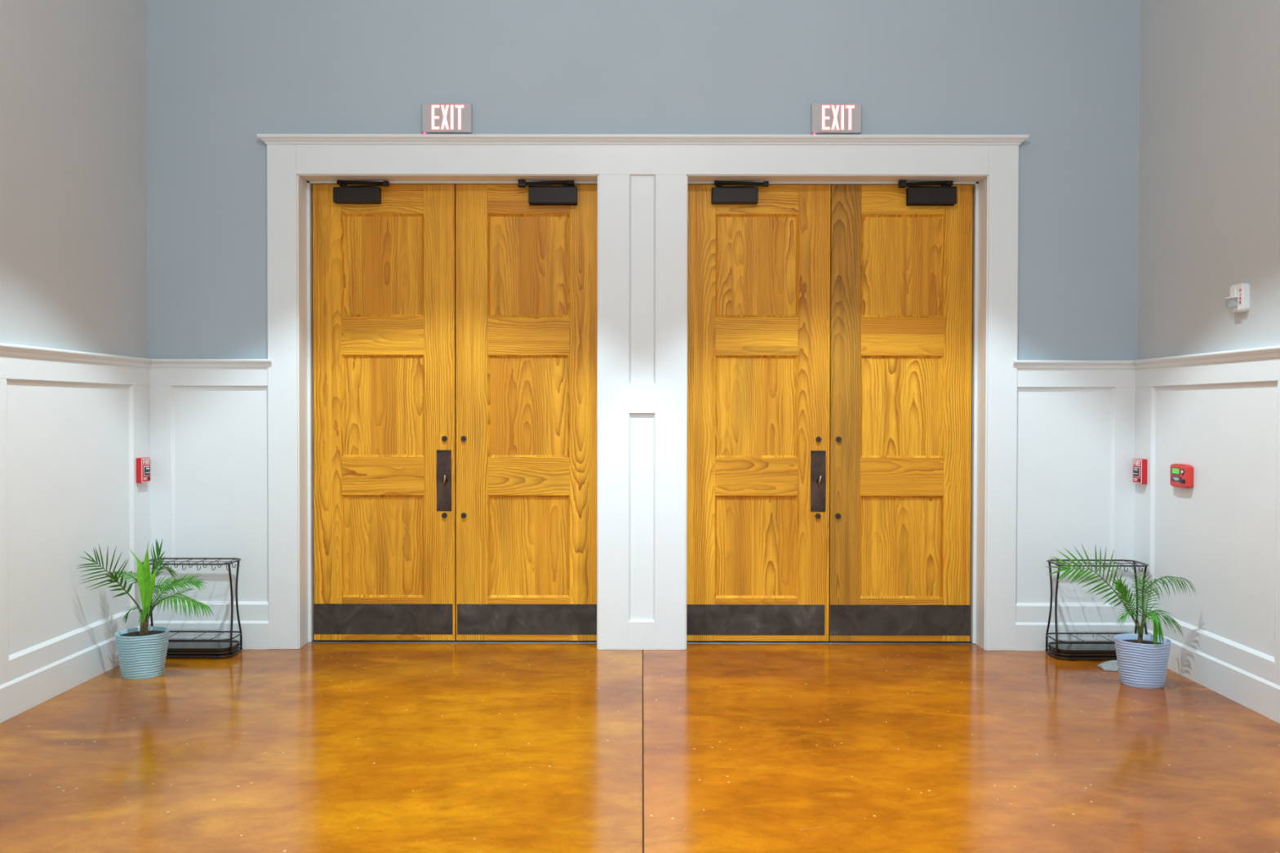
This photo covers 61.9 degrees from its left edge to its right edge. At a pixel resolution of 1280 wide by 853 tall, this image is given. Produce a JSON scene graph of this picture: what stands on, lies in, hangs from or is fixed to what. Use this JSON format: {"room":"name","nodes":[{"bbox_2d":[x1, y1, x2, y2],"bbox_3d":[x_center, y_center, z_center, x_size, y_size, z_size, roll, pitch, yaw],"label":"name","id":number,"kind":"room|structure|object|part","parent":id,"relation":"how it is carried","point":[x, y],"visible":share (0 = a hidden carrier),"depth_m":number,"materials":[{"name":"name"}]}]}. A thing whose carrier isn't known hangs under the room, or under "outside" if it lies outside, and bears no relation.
{"room":"entrance lobby","nodes":[
{"label":"entrance lobby","id":0,"kind":"room"},
{"bbox_2d":[0,0,151,685],"bbox_3d":[-3.121,-0.866,2.028,0.222,4.600,9.030,0,1,0],"label":"wall","id":1,"kind":"structure","parent":0,"point":[73,147],"depth_m":5.65,"materials":[{"name":"grey paint"}]},
{"bbox_3d":[-3.025,0.434,5.700,0.004,1.341,1.255,0,1,0],"label":"wainscot panel","id":2,"kind":"part","parent":1,"relation":"part of","materials":[{"name":"white paint"}]},
{"bbox_3d":[-3.016,0.434,5.700,0.023,1.343,1.257,0,1,0],"label":"panel moulding","id":3,"kind":"part","parent":1,"relation":"part of","materials":[{"name":"white paint"}]},
{"bbox_3d":[-3.022,-0.239,2.027,0.023,0.116,9.008,0,1,0],"label":"wainscot rail","id":4,"kind":"part","parent":1,"relation":"part of","materials":[{"name":"white paint"}]},
{"bbox_3d":[-3.024,1.223,2.049,0.023,0.122,9.008,0,1,0],"label":"wainscot rail","id":5,"kind":"part","parent":1,"relation":"part of","materials":[{"name":"white paint"}]},
{"bbox_2d":[0,621,151,723],"bbox_3d":[-3.018,1.347,2.062,0.034,0.174,9.030,0,1,0],"label":"baseboard","id":6,"kind":"structure","parent":1,"relation":"attached to","point":[21,694],"depth_m":5.47,"materials":[{"name":"white paint"}]},
{"bbox_2d":[0,342,152,367],"bbox_3d":[-3.004,-0.318,2.037,0.056,0.053,9.030,0,1,0],"label":"chair rail","id":7,"kind":"object","parent":1,"relation":"attached to","point":[9,349],"visible":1,"depth_m":5.59,"materials":[{"name":"white paint"}]},
{"bbox_2d":[136,457,151,483],"bbox_3d":[-2.981,0.262,6.415,0.043,0.150,0.120,0,1,0],"label":"fire alarm","id":8,"kind":"object","parent":1,"relation":"attached to","point":[144,464],"visible":1,"depth_m":6.38,"materials":[{"name":"red plastic"}]},
{"bbox_3d":[-2.964,0.267,6.415,0.007,0.050,0.062,0,1,0],"label":"handle","id":9,"kind":"part","parent":8,"relation":"part of","materials":[{"name":"black plastic"}]},
{"bbox_2d":[0,642,1279,852],"bbox_3d":[0.003,1.462,2.493,6.600,0.060,9.900,0,1,0],"label":"floor","id":10,"kind":"structure","parent":0,"point":[313,748],"depth_m":4.53,"materials":[{"name":"orange concrete"}]},
{"bbox_2d":[115,626,169,679],"bbox_3d":[-2.747,1.254,5.894,0.274,0.243,0.274,0,1,0],"label":"pot","id":11,"kind":"object","parent":10,"relation":"on","point":[142,652],"depth_m":5.80,"materials":[{"name":"ceramic"}]},
{"bbox_2d":[75,539,213,679],"bbox_3d":[-2.684,0.997,5.877,0.669,0.758,0.416,0,1,-14],"label":"potted palm","id":12,"kind":"object","parent":10,"relation":"on","point":[142,651],"visible":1,"depth_m":5.83,"materials":[{"name":"plant"}]},
{"bbox_2d":[141,557,242,659],"bbox_3d":[-2.689,1.086,6.393,0.560,0.564,0.256,0,1,0],"label":"umbrella stand","id":13,"kind":"object","parent":10,"relation":"on","point":[215,649],"visible":0.62,"depth_m":6.35,"materials":[{"name":"black metal"}]},
{"bbox_3d":[-2.951,1.079,6.450,0.024,0.548,0.054,0,1,0],"label":"leg","id":14,"kind":"part","parent":13,"relation":"part of","materials":[{"name":"brown metal"}]},
{"bbox_2d":[166,640,239,656],"bbox_3d":[-2.689,1.331,6.397,0.528,0.050,0.228,0,1,0],"label":"drip tray","id":15,"kind":"object","parent":13,"relation":"on","point":[175,648],"depth_m":6.32,"materials":[{"name":"black plastic"}]},
{"bbox_3d":[-2.427,1.081,6.335,0.024,0.548,0.054,0,1,0],"label":"leg","id":16,"kind":"part","parent":13,"relation":"part of","materials":[{"name":"brown metal"}]},
{"bbox_3d":[-2.427,1.080,6.449,0.024,0.548,0.054,0,1,0],"label":"leg","id":17,"kind":"part","parent":13,"relation":"part of","materials":[{"name":"brown metal"}]},
{"bbox_2d":[308,639,596,643],"bbox_3d":[-1.178,1.360,6.756,1.826,0.010,0.075,0,1,0],"label":"threshold","id":18,"kind":"object","parent":10,"relation":"on","point":[313,641],"visible":0.65,"depth_m":6.73,"materials":[{"name":"metal"}]},
{"bbox_2d":[686,640,975,644],"bbox_3d":[1.200,1.363,6.752,1.826,0.010,0.075,0,1,0],"label":"threshold","id":19,"kind":"object","parent":10,"relation":"on","point":[687,642],"visible":0.65,"depth_m":6.72,"materials":[{"name":"metal"}]},
{"bbox_2d":[1044,559,1148,661],"bbox_3d":[2.733,1.095,6.382,0.560,0.564,0.256,0,1,0],"label":"umbrella stand","id":20,"kind":"object","parent":10,"relation":"on","point":[1064,650],"visible":0.66,"depth_m":6.34,"materials":[{"name":"black metal"}]},
{"bbox_3d":[2.471,1.087,6.439,0.024,0.548,0.054,0,1,0],"label":"leg","id":21,"kind":"part","parent":20,"relation":"part of","materials":[{"name":"brown metal"}]},
{"bbox_3d":[2.471,1.089,6.325,0.024,0.548,0.054,0,1,0],"label":"leg","id":22,"kind":"part","parent":20,"relation":"part of","materials":[{"name":"brown metal"}]},
{"bbox_2d":[1048,641,1116,657],"bbox_3d":[2.733,1.339,6.386,0.528,0.050,0.228,0,1,0],"label":"drip tray","id":23,"kind":"object","parent":20,"relation":"on","point":[1063,650],"depth_m":6.30,"materials":[{"name":"black plastic"}]},
{"bbox_3d":[2.995,1.088,6.438,0.024,0.548,0.054,0,1,0],"label":"leg","id":24,"kind":"part","parent":20,"relation":"part of","materials":[{"name":"brown metal"}]},
{"bbox_3d":[2.995,1.090,6.324,0.024,0.548,0.054,0,1,0],"label":"leg","id":25,"kind":"part","parent":20,"relation":"part of","materials":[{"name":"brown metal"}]},
{"bbox_2d":[1097,660,1118,671],"bbox_3d":[2.730,1.357,6.090,0.210,0.048,0.153,0,1,0],"label":"folded cloth","id":26,"kind":"object","parent":10,"relation":"on","point":[1112,665],"visible":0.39,"depth_m":6.05,"materials":[{"name":"white fabric"}]},
{"bbox_2d":[1046,545,1195,688],"bbox_3d":[2.571,1.000,5.650,0.837,0.775,0.320,0,1,-26],"label":"potted palm","id":27,"kind":"object","parent":10,"relation":"on","point":[1142,660],"visible":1,"depth_m":5.66,"materials":[{"name":"plant"}]},
{"bbox_2d":[146,0,1141,622],"bbox_3d":[0.015,-0.932,6.676,6.600,4.600,0.322,0,1,0],"label":"wall","id":28,"kind":"structure","parent":0,"point":[1064,75],"depth_m":6.52,"materials":[{"name":"blue paint"}]},
{"bbox_3d":[-2.648,-0.307,6.541,0.747,0.116,0.023,0,1,0],"label":"wainscot rail","id":29,"kind":"part","parent":28,"relation":"part of","materials":[{"name":"white paint"}]},
{"bbox_3d":[-2.650,1.154,6.563,0.747,0.122,0.023,0,1,0],"label":"wainscot rail","id":30,"kind":"part","parent":28,"relation":"part of","materials":[{"name":"white paint"}]},
{"bbox_2d":[150,359,271,368],"bbox_3d":[-2.636,-0.386,6.522,0.775,0.053,0.056,0,1,0],"label":"chair rail","id":31,"kind":"object","parent":28,"relation":"attached to","point":[160,363],"visible":0.97,"depth_m":6.51,"materials":[{"name":"white paint"}]},
{"bbox_3d":[-2.577,0.422,6.552,0.598,1.343,0.023,0,1,0],"label":"panel moulding","id":32,"kind":"part","parent":28,"relation":"part of","materials":[{"name":"white paint"}]},
{"bbox_3d":[-2.577,0.422,6.561,0.596,1.341,0.004,0,1,0],"label":"wainscot panel","id":33,"kind":"part","parent":28,"relation":"part of","materials":[{"name":"white paint"}]},
{"bbox_2d":[312,180,456,640],"bbox_3d":[-1.611,-0.103,6.692,0.891,2.909,0.131,0,1,0],"label":"door","id":34,"kind":"structure","parent":28,"relation":"in","point":[384,253],"depth_m":6.72,"materials":[{"name":"brown wood"}]},
{"bbox_3d":[-1.717,-1.495,6.641,0.289,0.021,0.027,0,1,8],"label":"closer arm","id":35,"kind":"part","parent":34,"relation":"part of","materials":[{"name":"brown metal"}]},
{"bbox_3d":[-1.711,-1.515,6.637,0.312,0.044,0.031,0,1,8],"label":"closer arm","id":36,"kind":"part","parent":34,"relation":"part of","materials":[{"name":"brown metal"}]},
{"bbox_3d":[-1.617,-1.428,6.715,0.521,0.185,0.045,0,1,0],"label":"rail","id":37,"kind":"part","parent":34,"relation":"part of","materials":[{"name":"brown wood"}]},
{"bbox_3d":[-1.617,-1.013,6.709,0.521,0.645,0.020,0,1,0],"label":"panel moulding","id":38,"kind":"part","parent":34,"relation":"part of","materials":[{"name":"brown wood"}]},
{"bbox_3d":[-1.618,-0.571,6.728,0.521,0.240,0.045,0,1,0],"label":"rail","id":39,"kind":"part","parent":34,"relation":"part of","materials":[{"name":"brown wood"}]},
{"bbox_3d":[-1.619,0.312,6.742,0.521,0.240,0.045,0,1,0],"label":"rail","id":40,"kind":"part","parent":34,"relation":"part of","materials":[{"name":"brown wood"}]},
{"bbox_3d":[-1.619,-0.129,6.723,0.521,0.643,0.020,0,1,0],"label":"panel moulding","id":41,"kind":"part","parent":34,"relation":"part of","materials":[{"name":"brown wood"}]},
{"bbox_3d":[-1.620,0.756,6.736,0.521,0.647,0.020,0,1,0],"label":"panel moulding","id":42,"kind":"part","parent":34,"relation":"part of","materials":[{"name":"brown wood"}]},
{"bbox_3d":[-1.617,-1.013,6.727,0.519,0.643,0.023,0,1,0],"label":"panel","id":43,"kind":"part","parent":34,"relation":"part of","materials":[{"name":"brown wood"}]},
{"bbox_3d":[-1.621,1.215,6.755,0.521,0.272,0.045,0,1,0],"label":"rail","id":44,"kind":"part","parent":34,"relation":"part of","materials":[{"name":"brown wood"}]},
{"bbox_3d":[-1.619,-0.129,6.741,0.519,0.641,0.023,0,1,0],"label":"panel","id":45,"kind":"part","parent":34,"relation":"part of","materials":[{"name":"brown wood"}]},
{"bbox_3d":[-1.620,0.755,6.754,0.519,0.645,0.023,0,1,0],"label":"panel","id":46,"kind":"part","parent":34,"relation":"part of","materials":[{"name":"brown wood"}]},
{"bbox_3d":[-1.619,1.216,6.732,0.877,0.193,0.003,0,1,0],"label":"kick plate","id":47,"kind":"part","parent":34,"relation":"part of","materials":[{"name":"brown metal"}]},
{"bbox_3d":[-1.234,0.341,6.718,0.094,0.385,0.004,0,1,0],"label":"push plate","id":48,"kind":"part","parent":34,"relation":"part of","materials":[{"name":"brown metal"}]},
{"bbox_3d":[-1.227,0.337,6.698,0.018,0.068,0.028,0,1,-23],"label":"lever","id":49,"kind":"part","parent":34,"relation":"part of","materials":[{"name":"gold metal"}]},
{"bbox_2d":[422,102,472,133],"bbox_3d":[-1.175,-1.873,6.499,0.300,0.186,0.051,0,1,0],"label":"exit sign","id":50,"kind":"object","parent":28,"relation":"attached to","point":[437,117],"visible":0.99,"depth_m":6.47,"materials":[{"name":"white plastic"}]},
{"bbox_2d":[455,179,597,640],"bbox_3d":[-0.708,-0.103,6.688,0.902,2.913,0.136,0,1,0],"label":"door","id":51,"kind":"structure","parent":28,"relation":"in","point":[526,252],"depth_m":6.72,"materials":[{"name":"brown wood"}]},
{"bbox_3d":[-0.707,1.217,6.730,0.893,0.193,0.003,0,1,0],"label":"kick plate","id":52,"kind":"part","parent":51,"relation":"part of","materials":[{"name":"brown metal"}]},
{"bbox_3d":[-0.698,-1.427,6.713,0.516,0.185,0.045,0,1,0],"label":"rail","id":53,"kind":"part","parent":51,"relation":"part of","materials":[{"name":"brown wood"}]},
{"bbox_3d":[-0.700,-0.569,6.726,0.516,0.240,0.045,0,1,0],"label":"rail","id":54,"kind":"part","parent":51,"relation":"part of","materials":[{"name":"brown wood"}]},
{"bbox_3d":[-0.701,0.314,6.740,0.516,0.240,0.045,0,1,0],"label":"rail","id":55,"kind":"part","parent":51,"relation":"part of","materials":[{"name":"brown wood"}]},
{"bbox_3d":[-0.699,-1.012,6.707,0.516,0.645,0.020,0,1,0],"label":"panel moulding","id":56,"kind":"part","parent":51,"relation":"part of","materials":[{"name":"brown wood"}]},
{"bbox_3d":[-0.700,-0.128,6.721,0.516,0.643,0.020,0,1,0],"label":"panel moulding","id":57,"kind":"part","parent":51,"relation":"part of","materials":[{"name":"brown wood"}]},
{"bbox_3d":[-0.702,0.757,6.735,0.516,0.647,0.020,0,1,0],"label":"panel moulding","id":58,"kind":"part","parent":51,"relation":"part of","materials":[{"name":"brown wood"}]},
{"bbox_3d":[-0.699,-1.012,6.725,0.514,0.643,0.023,0,1,0],"label":"panel","id":59,"kind":"part","parent":51,"relation":"part of","materials":[{"name":"brown wood"}]},
{"bbox_3d":[-0.702,1.216,6.753,0.516,0.272,0.045,0,1,0],"label":"rail","id":60,"kind":"part","parent":51,"relation":"part of","materials":[{"name":"brown wood"}]},
{"bbox_3d":[-0.700,-0.128,6.739,0.514,0.641,0.023,0,1,0],"label":"panel","id":61,"kind":"part","parent":51,"relation":"part of","materials":[{"name":"brown wood"}]},
{"bbox_3d":[-0.702,0.757,6.752,0.514,0.645,0.023,0,1,0],"label":"panel","id":62,"kind":"part","parent":51,"relation":"part of","materials":[{"name":"brown wood"}]},
{"bbox_3d":[-0.599,-1.510,6.632,0.318,0.049,0.043,0,1,-6],"label":"closer arm","id":63,"kind":"part","parent":51,"relation":"part of","materials":[{"name":"brown metal"}]},
{"bbox_3d":[-0.589,-1.492,6.641,0.294,0.026,0.037,0,1,-7],"label":"closer arm","id":64,"kind":"part","parent":51,"relation":"part of","materials":[{"name":"brown metal"}]},
{"bbox_2d":[152,620,1133,650],"bbox_3d":[0.011,1.283,6.553,6.074,0.174,0.034,0,1,0],"label":"baseboard","id":65,"kind":"structure","parent":28,"relation":"attached to","point":[1028,636],"depth_m":6.54,"materials":[{"name":"white paint"}]},
{"bbox_2d":[257,133,1029,650],"bbox_3d":[0.014,-0.201,6.625,4.668,3.138,0.306,0,1,0],"label":"door frame","id":66,"kind":"structure","parent":28,"relation":"attached to","point":[642,180],"depth_m":6.52,"materials":[{"name":"white paint"}]},
{"bbox_3d":[0.011,1.284,6.556,0.160,0.171,0.029,0,1,0],"label":"mullion rail","id":67,"kind":"part","parent":66,"relation":"part of","materials":[{"name":"white paint"}]},
{"bbox_3d":[0.012,0.558,6.542,0.160,1.282,0.023,0,1,0],"label":"panel moulding","id":68,"kind":"part","parent":66,"relation":"part of","materials":[{"name":"white paint"}]},
{"bbox_3d":[0.012,0.558,6.554,0.158,1.280,0.010,0,1,0],"label":"mullion panel","id":69,"kind":"part","parent":66,"relation":"part of","materials":[{"name":"white paint"}]},
{"bbox_3d":[0.015,-0.897,6.519,0.160,1.280,0.023,0,1,0],"label":"panel moulding","id":70,"kind":"part","parent":66,"relation":"part of","materials":[{"name":"white paint"}]},
{"bbox_3d":[0.013,-0.170,6.534,0.160,0.174,0.029,0,1,0],"label":"mullion rail","id":71,"kind":"part","parent":66,"relation":"part of","materials":[{"name":"white paint"}]},
{"bbox_3d":[0.015,-0.897,6.532,0.158,1.278,0.010,0,1,0],"label":"mullion panel","id":72,"kind":"part","parent":66,"relation":"part of","materials":[{"name":"white paint"}]},
{"bbox_3d":[0.016,-1.742,6.471,4.668,0.050,0.046,0,1,0],"label":"cornice","id":73,"kind":"part","parent":66,"relation":"part of","materials":[{"name":"white paint"}]},
{"bbox_2d":[686,180,831,641],"bbox_3d":[0.738,-0.099,6.687,0.908,2.909,0.131,0,1,0],"label":"door","id":74,"kind":"structure","parent":28,"relation":"in","point":[758,253],"depth_m":6.71,"materials":[{"name":"brown wood"}]},
{"bbox_3d":[0.638,-1.491,6.636,0.289,0.021,0.027,0,1,8],"label":"closer arm","id":75,"kind":"part","parent":74,"relation":"part of","materials":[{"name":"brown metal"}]},
{"bbox_3d":[0.643,-1.511,6.634,0.309,0.044,0.068,0,1,0],"label":"closer arm","id":76,"kind":"part","parent":74,"relation":"part of","materials":[{"name":"brown metal"}]},
{"bbox_3d":[0.731,1.219,6.751,0.519,0.272,0.045,0,1,0],"label":"rail","id":77,"kind":"part","parent":74,"relation":"part of","materials":[{"name":"brown wood"}]},
{"bbox_3d":[0.732,0.759,6.750,0.517,0.645,0.023,0,1,0],"label":"panel","id":78,"kind":"part","parent":74,"relation":"part of","materials":[{"name":"brown wood"}]},
{"bbox_3d":[0.725,1.220,6.728,0.882,0.193,0.003,0,1,0],"label":"kick plate","id":79,"kind":"part","parent":74,"relation":"part of","materials":[{"name":"brown metal"}]},
{"bbox_3d":[0.733,0.316,6.737,0.519,0.240,0.045,0,1,0],"label":"rail","id":80,"kind":"part","parent":74,"relation":"part of","materials":[{"name":"brown wood"}]},
{"bbox_3d":[0.732,0.759,6.732,0.519,0.647,0.020,0,1,0],"label":"panel moulding","id":81,"kind":"part","parent":74,"relation":"part of","materials":[{"name":"brown wood"}]},
{"bbox_3d":[0.733,-0.126,6.736,0.517,0.641,0.023,0,1,0],"label":"panel","id":82,"kind":"part","parent":74,"relation":"part of","materials":[{"name":"brown wood"}]},
{"bbox_3d":[0.734,-0.567,6.723,0.519,0.240,0.045,0,1,0],"label":"rail","id":83,"kind":"part","parent":74,"relation":"part of","materials":[{"name":"brown wood"}]},
{"bbox_3d":[0.733,-0.125,6.718,0.519,0.643,0.020,0,1,0],"label":"panel moulding","id":84,"kind":"part","parent":74,"relation":"part of","materials":[{"name":"brown wood"}]},
{"bbox_3d":[0.735,-1.010,6.722,0.517,0.643,0.023,0,1,0],"label":"panel","id":85,"kind":"part","parent":74,"relation":"part of","materials":[{"name":"brown wood"}]},
{"bbox_3d":[0.735,-1.424,6.710,0.519,0.185,0.045,0,1,0],"label":"rail","id":86,"kind":"part","parent":74,"relation":"part of","materials":[{"name":"brown wood"}]},
{"bbox_3d":[0.735,-1.009,6.705,0.519,0.645,0.020,0,1,0],"label":"panel moulding","id":87,"kind":"part","parent":74,"relation":"part of","materials":[{"name":"brown wood"}]},
{"bbox_3d":[1.121,0.344,6.713,0.095,0.385,0.004,0,1,0],"label":"push plate","id":88,"kind":"part","parent":74,"relation":"part of","materials":[{"name":"brown metal"}]},
{"bbox_3d":[1.129,0.341,6.694,0.018,0.068,0.028,0,1,-23],"label":"lever","id":89,"kind":"part","parent":74,"relation":"part of","materials":[{"name":"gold metal"}]},
{"bbox_2d":[810,103,861,134],"bbox_3d":[1.194,-1.869,6.494,0.300,0.186,0.051,0,1,0],"label":"exit sign","id":90,"kind":"object","parent":28,"relation":"attached to","point":[825,118],"visible":1,"depth_m":6.47,"materials":[{"name":"white plastic"}]},
{"bbox_2d":[828,180,973,641],"bbox_3d":[1.641,-0.099,6.683,0.885,2.913,0.136,0,1,0],"label":"door","id":91,"kind":"structure","parent":28,"relation":"in","point":[901,253],"depth_m":6.71,"materials":[{"name":"brown wood"}]},
{"bbox_3d":[1.639,1.221,6.726,0.883,0.193,0.003,0,1,0],"label":"kick plate","id":92,"kind":"part","parent":91,"relation":"part of","materials":[{"name":"brown metal"}]},
{"bbox_3d":[1.647,0.761,6.748,0.522,0.645,0.023,0,1,0],"label":"panel","id":93,"kind":"part","parent":91,"relation":"part of","materials":[{"name":"brown wood"}]},
{"bbox_3d":[1.647,1.220,6.749,0.524,0.272,0.045,0,1,0],"label":"rail","id":94,"kind":"part","parent":91,"relation":"part of","materials":[{"name":"brown wood"}]},
{"bbox_3d":[1.647,0.761,6.730,0.524,0.647,0.020,0,1,0],"label":"panel moulding","id":95,"kind":"part","parent":91,"relation":"part of","materials":[{"name":"brown wood"}]},
{"bbox_3d":[1.649,-0.124,6.734,0.522,0.641,0.023,0,1,0],"label":"panel","id":96,"kind":"part","parent":91,"relation":"part of","materials":[{"name":"brown wood"}]},
{"bbox_3d":[1.648,0.317,6.735,0.524,0.240,0.045,0,1,0],"label":"rail","id":97,"kind":"part","parent":91,"relation":"part of","materials":[{"name":"brown wood"}]},
{"bbox_3d":[1.649,-0.566,6.721,0.524,0.240,0.045,0,1,0],"label":"rail","id":98,"kind":"part","parent":91,"relation":"part of","materials":[{"name":"brown wood"}]},
{"bbox_3d":[1.649,-0.124,6.716,0.524,0.643,0.020,0,1,0],"label":"panel moulding","id":99,"kind":"part","parent":91,"relation":"part of","materials":[{"name":"brown wood"}]},
{"bbox_3d":[1.650,-1.008,6.721,0.522,0.643,0.023,0,1,0],"label":"panel","id":100,"kind":"part","parent":91,"relation":"part of","materials":[{"name":"brown wood"}]},
{"bbox_3d":[1.651,-1.423,6.708,0.524,0.185,0.045,0,1,0],"label":"rail","id":101,"kind":"part","parent":91,"relation":"part of","materials":[{"name":"brown wood"}]},
{"bbox_3d":[1.650,-1.008,6.703,0.524,0.645,0.020,0,1,0],"label":"panel moulding","id":102,"kind":"part","parent":91,"relation":"part of","materials":[{"name":"brown wood"}]},
{"bbox_3d":[1.761,-1.507,6.627,0.318,0.049,0.043,0,1,-6],"label":"closer arm","id":103,"kind":"part","parent":91,"relation":"part of","materials":[{"name":"brown metal"}]},
{"bbox_3d":[1.772,-1.488,6.637,0.294,0.026,0.037,0,1,-7],"label":"closer arm","id":104,"kind":"part","parent":91,"relation":"part of","materials":[{"name":"brown metal"}]},
{"bbox_3d":[2.604,0.430,6.551,0.602,1.341,0.004,0,1,0],"label":"wainscot panel","id":105,"kind":"part","parent":28,"relation":"part of","materials":[{"name":"white paint"}]},
{"bbox_3d":[2.604,0.430,6.542,0.604,1.343,0.023,0,1,0],"label":"panel moulding","id":106,"kind":"part","parent":28,"relation":"part of","materials":[{"name":"white paint"}]},
{"bbox_2d":[1013,360,1135,368],"bbox_3d":[2.663,-0.377,6.512,0.775,0.053,0.056,0,1,0],"label":"chair rail","id":107,"kind":"object","parent":28,"relation":"attached to","point":[1019,364],"visible":0.97,"depth_m":6.50,"materials":[{"name":"white paint"}]},
{"bbox_3d":[2.673,1.163,6.553,0.747,0.122,0.023,0,1,0],"label":"wainscot rail","id":108,"kind":"part","parent":28,"relation":"part of","materials":[{"name":"white paint"}]},
{"bbox_3d":[2.675,-0.299,6.530,0.747,0.116,0.023,0,1,0],"label":"wainscot rail","id":109,"kind":"part","parent":28,"relation":"part of","materials":[{"name":"white paint"}]},
{"bbox_2d":[1114,633,1170,688],"bbox_3d":[2.704,1.265,5.743,0.276,0.243,0.276,0,1,0],"label":"pot","id":110,"kind":"object","parent":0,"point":[1142,663],"depth_m":5.65,"materials":[{"name":"ceramic"}]},
{"bbox_2d":[1133,0,1279,685],"bbox_3d":[3.131,-0.856,2.016,0.222,4.600,9.030,0,1,0],"label":"wall","id":111,"kind":"structure","parent":0,"point":[1209,191],"depth_m":5.68,"materials":[{"name":"grey paint"}]},
{"bbox_2d":[1132,457,1146,484],"bbox_3d":[3.006,0.269,6.425,0.043,0.150,0.120,0,1,0],"label":"fire alarm pull station","id":112,"kind":"object","parent":111,"relation":"attached to","point":[1140,465],"visible":1,"depth_m":6.38,"materials":[{"name":"red plastic"}]},
{"bbox_3d":[2.989,0.274,6.425,0.007,0.050,0.062,0,1,0],"label":"handle","id":113,"kind":"part","parent":112,"relation":"part of","materials":[{"name":"black plastic"}]},
{"bbox_2d":[1169,463,1193,488],"bbox_3d":[3.022,0.276,5.963,0.046,0.132,0.204,0,1,0],"label":"fire alarm","id":114,"kind":"object","parent":111,"relation":"attached to","point":[1181,475],"visible":1,"depth_m":5.92,"materials":[{"name":"red plastic"}]},
{"bbox_2d":[1132,622,1279,723],"bbox_3d":[3.022,1.357,2.050,0.034,0.174,9.030,0,1,0],"label":"baseboard","id":115,"kind":"structure","parent":111,"relation":"attached to","point":[1259,695],"depth_m":5.49,"materials":[{"name":"white paint"}]},
{"bbox_2d":[1133,345,1279,368],"bbox_3d":[3.014,-0.308,2.024,0.056,0.053,9.030,0,1,0],"label":"chair rail","id":116,"kind":"object","parent":111,"relation":"attached to","point":[1269,352],"visible":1,"depth_m":5.61,"materials":[{"name":"white paint"}]},
{"bbox_3d":[3.029,1.233,2.037,0.023,0.122,9.008,0,1,0],"label":"wainscot rail","id":117,"kind":"part","parent":111,"relation":"part of","materials":[{"name":"white paint"}]},
{"bbox_3d":[3.031,-0.229,2.015,0.023,0.116,9.008,0,1,0],"label":"wainscot rail","id":118,"kind":"part","parent":111,"relation":"part of","materials":[{"name":"white paint"}]},
{"bbox_3d":[3.037,0.444,5.699,0.023,1.343,1.255,0,1,0],"label":"panel moulding","id":119,"kind":"part","parent":111,"relation":"part of","materials":[{"name":"white paint"}]},
{"bbox_3d":[3.047,0.444,5.699,0.004,1.341,1.253,0,1,0],"label":"wainscot panel","id":120,"kind":"part","parent":111,"relation":"part of","materials":[{"name":"white paint"}]},
{"bbox_2d":[1225,283,1249,312],"bbox_3d":[3.018,-0.650,5.397,0.062,0.140,0.124,0,1,0],"label":"fire alarm strobe","id":121,"kind":"object","parent":111,"relation":"attached to","point":[1238,301],"visible":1,"depth_m":5.37,"materials":[{"name":"white plastic"}]},
{"bbox_2d":[1225,296,1238,298],"bbox_3d":[3.002,-0.654,5.412,0.027,0.008,0.070,0,1,0],"label":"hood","id":122,"kind":"object","parent":121,"relation":"attached to","point":[1230,297],"depth_m":5.38,"materials":[{"name":"white plastic"}]},
{"bbox_2d":[1230,286,1235,296],"bbox_3d":[3.014,-0.685,5.421,0.004,0.046,0.042,0,1,0],"label":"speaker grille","id":123,"kind":"object","parent":121,"relation":"attached to","point":[1233,289],"depth_m":5.42,"materials":[{"name":"white plastic"}]}
]}

